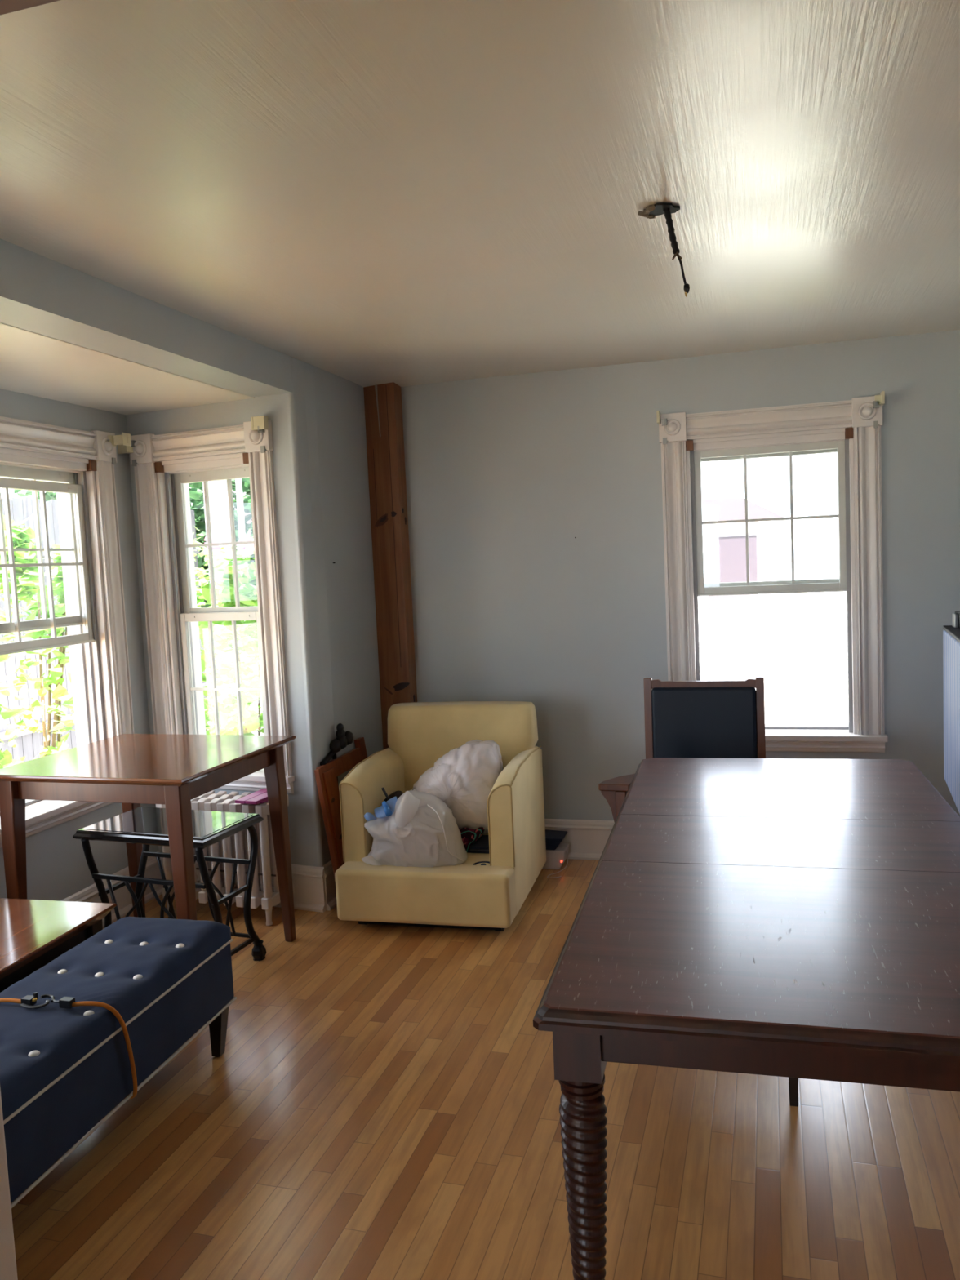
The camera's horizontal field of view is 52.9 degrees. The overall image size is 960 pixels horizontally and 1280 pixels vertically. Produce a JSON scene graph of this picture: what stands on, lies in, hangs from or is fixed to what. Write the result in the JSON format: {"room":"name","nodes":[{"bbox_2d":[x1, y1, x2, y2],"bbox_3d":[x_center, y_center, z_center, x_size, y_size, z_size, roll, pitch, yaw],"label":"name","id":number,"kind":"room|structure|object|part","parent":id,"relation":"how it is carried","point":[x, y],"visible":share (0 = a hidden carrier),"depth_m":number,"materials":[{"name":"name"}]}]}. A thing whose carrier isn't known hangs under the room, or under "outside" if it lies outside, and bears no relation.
{"room":"dining room","nodes":[
{"label":"dining room","id":0,"kind":"room"},
{"bbox_2d":[0,388,159,901],"bbox_3d":[-2.036,0.139,3.477,0.200,2.400,2.700,-1,5,16],"label":"wall","id":1,"kind":"structure","parent":0,"point":[57,868],"depth_m":4.23,"materials":[{"name":"paint"}]},
{"bbox_2d":[0,416,134,848],"bbox_3d":[-1.823,-0.062,4.000,0.325,1.666,0.999,-1,5,16],"label":"window","id":2,"kind":"structure","parent":1,"relation":"in","point":[74,484],"depth_m":4.29,"materials":[{"name":"white paint"}]},
{"bbox_3d":[-1.894,-0.377,3.991,0.034,0.679,0.701,-1,5,16],"label":"sash","id":3,"kind":"part","parent":2,"relation":"part of","materials":[{"name":"white paint"}]},
{"bbox_3d":[-1.784,0.696,4.062,0.172,0.028,0.999,-1,5,16],"label":"sill","id":4,"kind":"part","parent":2,"relation":"part of","materials":[{"name":"white paint"}]},
{"bbox_3d":[-1.855,-0.308,3.986,0.034,0.700,0.701,-1,5,16],"label":"sash","id":5,"kind":"part","parent":2,"relation":"part of","materials":[{"name":"white paint"}]},
{"bbox_3d":[-1.810,-0.826,3.924,0.024,0.118,0.745,-1,5,16],"label":"head casing","id":6,"kind":"part","parent":2,"relation":"part of","materials":[{"name":"white paint"}]},
{"bbox_3d":[-1.655,-0.081,4.399,0.024,1.450,0.115,-1,5,16],"label":"casing","id":7,"kind":"part","parent":2,"relation":"part of","materials":[{"name":"white paint"}]},
{"bbox_2d":[60,851,163,928],"bbox_3d":[-1.866,1.230,3.559,0.034,0.197,2.350,-1,5,16],"label":"baseboard","id":8,"kind":"structure","parent":1,"relation":"attached to","point":[90,894],"depth_m":4.38,"materials":[{"name":"white paint"}]},
{"bbox_2d":[0,322,254,414],"bbox_3d":[-1.743,-1.009,3.309,0.945,0.120,2.850,-1,5,16],"label":"ceiling","id":9,"kind":"structure","parent":0,"point":[31,363],"depth_m":3.69,"materials":[{"name":"paint"}]},
{"bbox_2d":[0,238,383,866],"bbox_3d":[-1.043,0.006,3.622,0.210,2.549,3.250,-1,5,16],"label":"wall","id":10,"kind":"structure","parent":0,"point":[339,401],"depth_m":4.24,"materials":[{"name":"paint"}]},
{"bbox_2d":[320,860,337,911],"bbox_3d":[-0.578,1.077,4.701,0.034,0.197,0.805,-1,5,16],"label":"baseboard","id":11,"kind":"structure","parent":10,"relation":"attached to","point":[330,882],"depth_m":4.35,"materials":[{"name":"white paint"}]},
{"bbox_2d":[125,369,335,866],"bbox_3d":[-1.216,0.013,4.543,1.062,2.400,0.200,-1,5,24],"label":"wall","id":12,"kind":"structure","parent":0,"point":[231,413],"depth_m":4.31,"materials":[{"name":"paint"}]},
{"bbox_2d":[117,415,294,793],"bbox_3d":[-1.214,-0.141,4.482,0.814,1.668,0.280,-1,5,24],"label":"window","id":13,"kind":"structure","parent":12,"relation":"in","point":[253,438],"depth_m":4.48,"materials":[{"name":"white paint"}]},
{"bbox_3d":[-1.527,-0.103,4.543,0.115,1.440,0.024,-1,5,24],"label":"casing","id":14,"kind":"part","parent":13,"relation":"part of","materials":[{"name":"white paint"}]},
{"bbox_3d":[-1.265,-0.886,4.349,0.535,0.118,0.024,-1,5,24],"label":"head casing","id":15,"kind":"part","parent":13,"relation":"part of","materials":[{"name":"white paint"}]},
{"bbox_3d":[-1.201,-0.450,4.486,0.491,0.679,0.034,-1,5,24],"label":"sash","id":16,"kind":"part","parent":13,"relation":"part of","materials":[{"name":"white paint"}]},
{"bbox_3d":[-1.185,0.232,4.507,0.491,0.723,0.034,-1,5,24],"label":"sash","id":17,"kind":"part","parent":13,"relation":"part of","materials":[{"name":"white paint"}]},
{"bbox_3d":[-1.177,0.620,4.516,0.789,0.028,0.172,-1,5,24],"label":"sill","id":18,"kind":"part","parent":13,"relation":"part of","materials":[{"name":"white paint"}]},
{"bbox_3d":[-0.931,-0.110,4.284,0.115,1.440,0.024,-1,5,24],"label":"casing","id":19,"kind":"part","parent":13,"relation":"part of","materials":[{"name":"white paint"}]},
{"bbox_2d":[160,854,326,912],"bbox_3d":[-1.115,1.119,4.486,0.912,0.197,0.035,-1,5,23],"label":"baseboard","id":20,"kind":"structure","parent":12,"relation":"attached to","point":[308,882],"depth_m":4.33,"materials":[{"name":"white paint"}]},
{"bbox_2d":[363,382,417,749],"bbox_3d":[-0.441,-0.087,5.019,0.169,2.449,0.108,-1,5,16],"label":"post","id":21,"kind":"object","parent":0,"point":[382,402],"visible":0.78,"depth_m":4.94,"materials":[{"name":"brown wood"}]},
{"bbox_2d":[0,0,959,386],"bbox_3d":[0.522,-1.156,2.702,3.420,0.033,3.870,-1,5,16],"label":"ceiling","id":22,"kind":"structure","parent":0,"point":[363,193],"depth_m":2.27,"materials":[{"name":"paint"}]},
{"bbox_2d":[637,202,689,297],"bbox_3d":[0.493,-1.038,2.590,0.131,0.242,0.082,-1,5,16],"label":"wire","id":23,"kind":"object","parent":22,"relation":"hanging from","point":[651,211],"visible":1,"depth_m":2.58,"materials":[{"name":"black metal"}]},
{"bbox_2d":[10,858,959,1279],"bbox_3d":[0.242,1.593,0.710,12.000,0.250,9.200,-1,5,16],"label":"floor","id":24,"kind":"structure","parent":0,"point":[380,1102],"depth_m":2.50,"materials":[{"name":"brown wood"}]},
{"bbox_2d":[0,897,116,992],"bbox_3d":[-1.668,1.153,2.820,0.730,0.455,1.000,-1,5,14],"label":"table","id":25,"kind":"object","parent":24,"relation":"on","point":[33,933],"visible":0.52,"depth_m":3.02,"materials":[{"name":"brown wood"}]},
{"bbox_3d":[-1.265,1.125,3.172,0.055,0.415,0.055,-1,5,14],"label":"leg","id":26,"kind":"part","parent":25,"relation":"part of","materials":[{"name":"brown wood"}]},
{"bbox_2d":[0,916,236,1208],"bbox_3d":[-1.119,1.157,2.561,0.400,0.438,1.198,-1,5,14],"label":"storage bench","id":27,"kind":"object","parent":24,"relation":"on","point":[63,1070],"visible":0.94,"depth_m":2.54,"materials":[{"name":"blue fabric"}]},
{"bbox_2d":[0,991,137,1098],"bbox_3d":[-1.123,1.069,2.507,0.432,0.314,0.082,-3,5,-1],"label":"cord","id":28,"kind":"object","parent":27,"relation":"attached to","point":[28,1001],"visible":0.98,"depth_m":2.49,"materials":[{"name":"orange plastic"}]},
{"bbox_3d":[-1.254,1.033,2.520,0.178,0.205,0.013,-2,5,11],"label":"cord","id":29,"kind":"part","parent":28,"relation":"part of","materials":[{"name":"orange rubber"}]},
{"bbox_3d":[-0.970,1.069,2.500,0.142,0.300,0.068,-7,6,-40],"label":"cord","id":30,"kind":"part","parent":28,"relation":"part of","materials":[{"name":"orange rubber"}]},
{"bbox_3d":[-1.127,0.976,2.547,0.390,0.075,1.190,-1,5,14],"label":"cushion lid","id":31,"kind":"part","parent":27,"relation":"part of","materials":[{"name":"blue fabric"}]},
{"bbox_3d":[-0.827,1.237,3.071,0.052,0.169,0.052,-1,5,14],"label":"leg","id":32,"kind":"part","parent":27,"relation":"part of","materials":[{"name":"brown wood"}]},
{"bbox_2d":[0,733,296,942],"bbox_3d":[-1.254,0.859,3.740,0.840,0.850,0.796,-1,5,17],"label":"square table","id":33,"kind":"object","parent":24,"relation":"on","point":[131,771],"visible":0.81,"depth_m":3.50,"materials":[{"name":"brown wood"}]},
{"bbox_3d":[-1.685,0.909,3.533,0.066,0.824,0.066,-1,5,17],"label":"leg","id":34,"kind":"part","parent":33,"relation":"part of","materials":[{"name":"brown wood"}]},
{"bbox_3d":[-1.491,0.849,4.159,0.066,0.824,0.066,-1,5,17],"label":"leg","id":35,"kind":"part","parent":33,"relation":"part of","materials":[{"name":"brown wood"}]},
{"bbox_3d":[-1.015,0.896,3.324,0.066,0.824,0.066,-1,5,17],"label":"leg","id":36,"kind":"part","parent":33,"relation":"part of","materials":[{"name":"brown wood"}]},
{"bbox_3d":[-0.821,0.835,3.950,0.066,0.824,0.066,-1,5,17],"label":"leg","id":37,"kind":"part","parent":33,"relation":"part of","materials":[{"name":"brown wood"}]},
{"bbox_2d":[72,806,266,960],"bbox_3d":[-1.187,0.990,3.752,0.600,0.582,0.376,-1,5,21],"label":"end table","id":38,"kind":"object","parent":24,"relation":"on","point":[146,826],"visible":0.62,"depth_m":3.70,"materials":[{"name":"black paint"}]},
{"bbox_3d":[-1.476,1.000,3.731,0.026,0.506,0.113,-1,5,21],"label":"leg","id":39,"kind":"part","parent":38,"relation":"part of","materials":[{"name":"black metal"}]},
{"bbox_3d":[-1.384,0.973,3.970,0.027,0.508,0.102,-1,5,21],"label":"leg","id":40,"kind":"part","parent":38,"relation":"part of","materials":[{"name":"black metal"}]},
{"bbox_3d":[-0.988,0.994,3.541,0.026,0.506,0.113,-1,5,21],"label":"leg","id":41,"kind":"part","parent":38,"relation":"part of","materials":[{"name":"black metal"}]},
{"bbox_3d":[-0.895,0.966,3.780,0.027,0.508,0.102,-1,5,21],"label":"leg","id":42,"kind":"part","parent":38,"relation":"part of","materials":[{"name":"black metal"}]},
{"bbox_2d":[155,790,294,925],"bbox_3d":[-1.173,0.965,4.340,0.636,0.533,0.210,-1,5,21],"label":"radiator","id":43,"kind":"object","parent":24,"relation":"on","point":[265,890],"visible":0.48,"depth_m":4.22,"materials":[{"name":"metal"}]},
{"bbox_3d":[-1.144,1.033,4.314,0.540,0.008,0.008,-1,5,21],"label":"connecting rod","id":44,"kind":"part","parent":43,"relation":"part of","materials":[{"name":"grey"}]},
{"bbox_2d":[235,788,267,804],"bbox_3d":[-0.961,0.685,4.225,0.120,0.018,0.225,-1,5,21],"label":"board","id":45,"kind":"object","parent":43,"relation":"on","point":[260,796],"visible":0.66,"depth_m":4.16,"materials":[{"name":"pink paint"}]},
{"bbox_2d":[320,723,353,782],"bbox_3d":[-0.635,0.791,4.432,0.081,0.816,0.227,-1,5,16],"label":"ornament","id":46,"kind":"object","parent":24,"relation":"on","point":[343,739],"visible":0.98,"depth_m":4.41,"materials":[{"name":"black"}]},
{"bbox_3d":[-0.665,0.849,4.428,0.024,0.703,0.193,-1,5,16],"label":"stem","id":47,"kind":"part","parent":46,"relation":"part of","materials":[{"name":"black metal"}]},
{"bbox_2d":[314,737,367,880],"bbox_3d":[-0.590,0.845,4.496,0.128,0.696,0.524,-1,5,16],"label":"wooden frame","id":48,"kind":"object","parent":24,"relation":"on","point":[326,775],"visible":0.52,"depth_m":4.29,"materials":[{"name":"red wood"}]},
{"bbox_3d":[-0.644,0.578,4.471,0.033,0.077,0.450,-1,5,16],"label":"rail","id":49,"kind":"part","parent":48,"relation":"part of","materials":[{"name":"red wood"}]},
{"bbox_2d":[334,701,546,931],"bbox_3d":[-0.156,0.757,4.336,0.753,0.854,0.860,-1,5,14],"label":"armchair","id":50,"kind":"object","parent":24,"relation":"on","point":[464,895],"visible":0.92,"depth_m":4.12,"materials":[{"name":"yellow leather"}]},
{"bbox_3d":[-0.446,0.831,4.476,0.112,0.592,0.730,-1,5,14],"label":"arm","id":51,"kind":"part","parent":50,"relation":"part of"},
{"bbox_2d":[381,790,403,805],"bbox_3d":[-0.392,0.738,4.315,0.110,0.132,0.106,-1,5,16],"label":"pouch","id":52,"kind":"object","parent":50,"relation":"on","point":[397,793],"visible":0.16,"depth_m":4.28,"materials":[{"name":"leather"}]},
{"bbox_2d":[361,787,467,867],"bbox_3d":[-0.270,0.803,4.125,0.469,0.356,0.342,-1,5,16],"label":"plastic bag","id":53,"kind":"object","parent":50,"relation":"on","point":[422,830],"depth_m":4.01,"materials":[{"name":"white plastic"}]},
{"bbox_2d":[364,796,397,821],"bbox_3d":[-0.417,0.716,4.075,0.142,0.083,0.132,-1,5,16],"label":"bag","id":54,"kind":"object","parent":53,"relation":"in","point":[387,809],"visible":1,"depth_m":4.06,"materials":[{"name":"blue plastic"}]},
{"bbox_3d":[-0.392,0.714,4.249,0.086,0.144,0.012,-6,6,-35],"label":"tool handle","id":55,"kind":"part","parent":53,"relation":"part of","materials":[{"name":"black plastic"}]},
{"bbox_3d":[-0.228,1.054,4.012,0.746,0.220,0.145,-1,5,14],"label":"rail","id":56,"kind":"part","parent":50,"relation":"part of","materials":[{"name":"yellow leather"}]},
{"bbox_2d":[415,742,500,830],"bbox_3d":[-0.102,0.656,4.336,0.423,0.401,0.326,-1,5,16],"label":"plastic bag","id":57,"kind":"object","parent":50,"relation":"on","point":[464,780],"visible":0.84,"depth_m":4.22,"materials":[{"name":"white plastic"}]},
{"bbox_3d":[-0.080,0.680,4.617,0.724,0.754,0.254,-1,5,14],"label":"backrest","id":58,"kind":"part","parent":50,"relation":"part of","materials":[{"name":"yellow leather"}]},
{"bbox_2d":[457,825,486,852],"bbox_3d":[-0.049,0.884,4.261,0.164,0.159,0.139,-1,5,16],"label":"patterned cushion","id":59,"kind":"object","parent":50,"relation":"on","point":[470,835],"visible":0.59,"depth_m":4.20,"materials":[{"name":"fabric"}]},
{"bbox_2d":[467,849,488,853],"bbox_3d":[0.051,0.916,4.276,0.185,0.011,0.180,-1,5,16],"label":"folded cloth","id":60,"kind":"object","parent":50,"relation":"on","point":[468,851],"visible":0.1,"depth_m":4.20,"materials":[{"name":"black fabric"}]},
{"bbox_2d":[470,848,488,851],"bbox_3d":[0.061,0.904,4.271,0.185,0.011,0.180,-2,5,9],"label":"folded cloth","id":61,"kind":"object","parent":60,"relation":"on","point":[471,850],"visible":0.2,"depth_m":4.19,"materials":[{"name":"black fabric"}]},
{"bbox_2d":[470,835,488,848],"bbox_3d":[0.053,0.892,4.271,0.185,0.011,0.180,-2,5,3],"label":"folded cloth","id":62,"kind":"object","parent":61,"relation":"on","point":[482,842],"visible":0.2,"depth_m":4.22,"materials":[{"name":"black fabric"}]},
{"bbox_2d":[472,861,489,865],"bbox_3d":[0.014,0.940,4.033,0.088,0.008,0.088,-1,5,16],"label":"disc","id":63,"kind":"object","parent":50,"relation":"on","point":[476,863],"visible":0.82,"depth_m":4.06,"materials":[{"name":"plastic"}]},
{"bbox_3d":[0.169,0.815,4.324,0.112,0.592,0.730,-1,5,14],"label":"arm","id":64,"kind":"part","parent":50,"relation":"part of"},
{"bbox_2d":[542,843,568,878],"bbox_3d":[0.358,1.080,4.729,0.135,0.100,0.253,-1,5,16],"label":"power adapter","id":65,"kind":"object","parent":24,"relation":"on","point":[555,859],"visible":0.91,"depth_m":4.74,"materials":[{"name":"grey plastic"}]},
{"bbox_2d":[545,829,567,850],"bbox_3d":[0.359,0.991,4.787,0.128,0.063,0.145,-1,5,16],"label":"pouch","id":66,"kind":"object","parent":65,"relation":"on","point":[553,838],"visible":0.64,"depth_m":4.72,"materials":[{"name":"fabric"}]},
{"bbox_2d":[598,676,765,822],"bbox_3d":[0.912,0.674,3.951,0.768,0.985,0.530,-1,5,16],"label":"dining chair","id":67,"kind":"object","parent":24,"relation":"on","point":[700,719],"visible":0.36,"depth_m":4.12,"materials":[{"name":"brown wood"}]},
{"bbox_3d":[0.628,0.555,4.013,0.123,0.027,0.532,0,5,24],"label":"armrest","id":68,"kind":"part","parent":67,"relation":"part of","materials":[{"name":"brown wood"}]},
{"bbox_3d":[0.570,0.893,3.836,0.042,0.600,0.042,-1,5,16],"label":"leg","id":69,"kind":"part","parent":67,"relation":"part of","materials":[{"name":"brown wood"}]},
{"bbox_3d":[0.749,0.658,4.236,0.034,0.985,0.072,-1,5,16],"label":"post","id":70,"kind":"part","parent":67,"relation":"part of","materials":[{"name":"brown wood"}]},
{"bbox_3d":[0.959,0.188,4.150,0.450,0.040,0.025,-1,5,16],"label":"rail","id":71,"kind":"part","parent":67,"relation":"part of","materials":[{"name":"brown wood"}]},
{"bbox_3d":[1.200,0.648,4.104,0.034,0.985,0.072,-1,5,16],"label":"post","id":72,"kind":"part","parent":67,"relation":"part of","materials":[{"name":"brown wood"}]},
{"bbox_2d":[533,757,959,1279],"bbox_3d":[0.832,0.905,2.568,0.966,0.760,2.094,-1,5,15],"label":"dining table","id":73,"kind":"object","parent":24,"relation":"on","point":[793,918],"visible":1,"depth_m":1.89,"materials":[{"name":"brown wood"}]},
{"bbox_3d":[0.195,1.018,1.768,0.087,0.724,0.087,-1,5,15],"label":"leg","id":74,"kind":"part","parent":73,"relation":"part of","materials":[{"name":"brown wood"}]},
{"bbox_3d":[0.849,0.949,2.630,0.045,0.660,0.045,-1,5,15],"label":"leg","id":75,"kind":"part","parent":73,"relation":"part of","materials":[{"name":"brown wood"}]},
{"bbox_2d":[942,625,959,813],"bbox_3d":[2.024,0.576,3.339,0.660,1.178,1.150,-1,5,21],"label":"base cabinet","id":76,"kind":"object","parent":24,"relation":"on","point":[951,635],"visible":1,"depth_m":3.64,"materials":[{"name":"white wood"}]},
{"bbox_2d":[951,610,959,627],"bbox_3d":[1.956,-0.083,3.817,0.153,0.062,0.100,-1,5,16],"label":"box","id":77,"kind":"object","parent":76,"relation":"on","point":[955,616],"visible":1,"depth_m":3.81,"materials":[{"name":"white plastic"}]},
{"bbox_2d":[400,329,959,820],"bbox_3d":[1.139,-0.210,4.710,3.760,2.600,0.200,-1,5,16],"label":"wall","id":78,"kind":"structure","parent":0,"point":[504,473],"depth_m":4.75,"materials":[{"name":"paint"}]},
{"bbox_2d":[544,818,614,860],"bbox_3d":[1.234,0.995,4.676,3.210,0.197,0.034,-1,5,16],"label":"baseboard","id":79,"kind":"structure","parent":78,"relation":"attached to","point":[587,839],"depth_m":4.88,"materials":[{"name":"white paint"}]},
{"bbox_2d":[656,391,888,752],"bbox_3d":[1.381,-0.286,4.588,0.999,1.631,0.285,-1,5,16],"label":"window","id":80,"kind":"structure","parent":78,"relation":"in","point":[858,421],"depth_m":4.50,"materials":[{"name":"white paint"}]},
{"bbox_3d":[0.950,-0.244,4.644,0.115,1.405,0.024,-1,5,16],"label":"casing","id":81,"kind":"part","parent":80,"relation":"part of","materials":[{"name":"white paint"}]},
{"bbox_3d":[1.328,-1.015,4.461,0.745,0.118,0.024,-1,5,16],"label":"head casing","id":82,"kind":"part","parent":80,"relation":"part of","materials":[{"name":"white paint"}]},
{"bbox_3d":[1.378,-0.579,4.602,0.701,0.679,0.034,-1,5,16],"label":"sash","id":83,"kind":"part","parent":80,"relation":"part of","materials":[{"name":"white paint"}]},
{"bbox_3d":[1.368,-0.569,4.567,0.701,0.700,0.034,-1,5,16],"label":"sash","id":84,"kind":"part","parent":80,"relation":"part of","materials":[{"name":"white paint"}]},
{"bbox_3d":[1.409,0.456,4.627,0.999,0.028,0.172,-1,5,16],"label":"sill","id":85,"kind":"part","parent":80,"relation":"part of","materials":[{"name":"white paint"}]},
{"bbox_3d":[1.776,-0.262,4.404,0.115,1.405,0.024,-1,5,16],"label":"casing","id":86,"kind":"part","parent":80,"relation":"part of","materials":[{"name":"white paint"}]},
{"bbox_3d":[0.023,0.151,0.959,3.700,2.600,0.140,-1,5,16],"label":"wall","id":87,"kind":"structure","parent":0,"visible":0},
{"bbox_2d":[0,0,60,1279],"bbox_3d":[0.340,0.294,0.876,2.410,2.300,0.210,-1,5,16],"label":"door","id":88,"kind":"structure","parent":87,"relation":"in","point":[8,1270],"depth_m":1.26,"materials":[{"name":"paint"}]},
{"label":"outside","id":89,"kind":"structure","parent":0,"visible":0},
{"bbox_2d":[205,591,848,735],"bbox_3d":[2.864,1.153,9.736,80.000,0.100,100.000,-1,5,16],"label":"floor","id":90,"kind":"structure","parent":89,"point":[799,708],"depth_m":16.55,"materials":[{"name":"white"}]},
{"bbox_2d":[0,653,26,768],"bbox_3d":[-2.623,0.851,4.652,0.658,1.853,0.964,-1,5,16],"label":"leafy shrub","id":91,"kind":"object","parent":90,"relation":"on","point":[6,757],"visible":0.13,"depth_m":4.87,"materials":[{"name":"green plant"}]},
{"bbox_2d":[0,513,75,768],"bbox_3d":[-3.085,0.367,6.815,1.048,2.499,1.292,-1,5,16],"label":"tree","id":92,"kind":"object","parent":90,"relation":"on","point":[28,585],"visible":0.44,"depth_m":6.71,"materials":[{"name":"green plant"}]},
{"bbox_2d":[0,497,207,764],"bbox_3d":[-5.174,0.033,9.341,0.062,2.935,9.000,-1,5,16],"label":"fence","id":93,"kind":"object","parent":90,"relation":"on","point":[28,745],"visible":0.08,"depth_m":10.44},
{"bbox_2d":[13,478,239,547],"bbox_3d":[-6.822,-1.828,18.580,5.080,5.313,3.587,-1,5,16],"label":"tree","id":94,"kind":"object","parent":90,"relation":"on","point":[48,495],"visible":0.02,"depth_m":17.69,"materials":[{"name":"green plant"}]},
{"bbox_2d":[8,483,255,662],"bbox_3d":[-7.784,-2.051,23.488,6.600,5.000,4.600,-1,5,16],"label":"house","id":95,"kind":"structure","parent":90,"relation":"on","point":[15,495],"depth_m":21.72,"materials":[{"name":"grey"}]},
{"bbox_2d":[202,480,244,728],"bbox_3d":[-3.152,-1.529,11.534,0.400,5.507,0.400,-1,5,16],"label":"trunk","id":96,"kind":"object","parent":90,"relation":"on","point":[218,490],"visible":0.1,"depth_m":11.44,"materials":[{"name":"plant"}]},
{"bbox_2d":[191,527,257,734],"bbox_3d":[-2.341,0.315,7.640,1.440,2.404,1.094,-1,5,16],"label":"flowering shrub","id":97,"kind":"object","parent":90,"relation":"on","point":[200,573],"visible":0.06,"depth_m":7.48,"materials":[{"name":"green plant"}]},
{"bbox_2d":[188,477,262,705],"bbox_3d":[-3.482,-2.153,14.393,6.151,6.388,3.860,0,5,28],"label":"tree","id":98,"kind":"object","parent":90,"relation":"on","point":[194,493],"visible":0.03,"depth_m":14.07,"materials":[{"name":"green plant"}]},
{"bbox_2d":[194,528,263,735],"bbox_3d":[-1.536,0.436,6.298,1.063,2.306,0.895,-1,5,16],"label":"tree","id":99,"kind":"object","parent":90,"relation":"on","point":[253,720],"visible":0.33,"depth_m":6.16,"materials":[{"name":"green plant"}]},
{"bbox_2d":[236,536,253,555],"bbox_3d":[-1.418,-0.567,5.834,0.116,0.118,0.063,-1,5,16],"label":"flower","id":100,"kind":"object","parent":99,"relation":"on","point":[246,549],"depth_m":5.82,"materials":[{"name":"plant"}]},
{"bbox_2d":[697,497,786,641],"bbox_3d":[4.124,-1.754,23.572,6.400,3.300,4.300,-1,5,16],"label":"house","id":101,"kind":"structure","parent":90,"relation":"on","point":[724,544],"depth_m":21.15,"materials":[{"name":"white"}]},
{"bbox_2d":[698,612,847,724],"bbox_3d":[2.657,0.480,8.582,3.903,1.450,0.080,-1,5,16],"label":"lattice fence","id":102,"kind":"object","parent":90,"relation":"on","point":[778,662],"visible":0.33,"depth_m":8.53,"materials":[{"name":"white"}]},
{"bbox_3d":[2.668,0.479,8.578,0.080,1.450,0.080,-1,5,16],"label":"post","id":103,"kind":"part","parent":102,"relation":"part of","materials":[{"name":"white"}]},
{"bbox_2d":[826,719,848,724],"bbox_3d":[2.889,0.915,7.626,0.724,0.734,0.756,-6,6,-37],"label":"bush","id":104,"kind":"object","parent":90,"relation":"on","point":[846,722],"visible":0.02,"depth_m":7.69,"materials":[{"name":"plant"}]}
]}

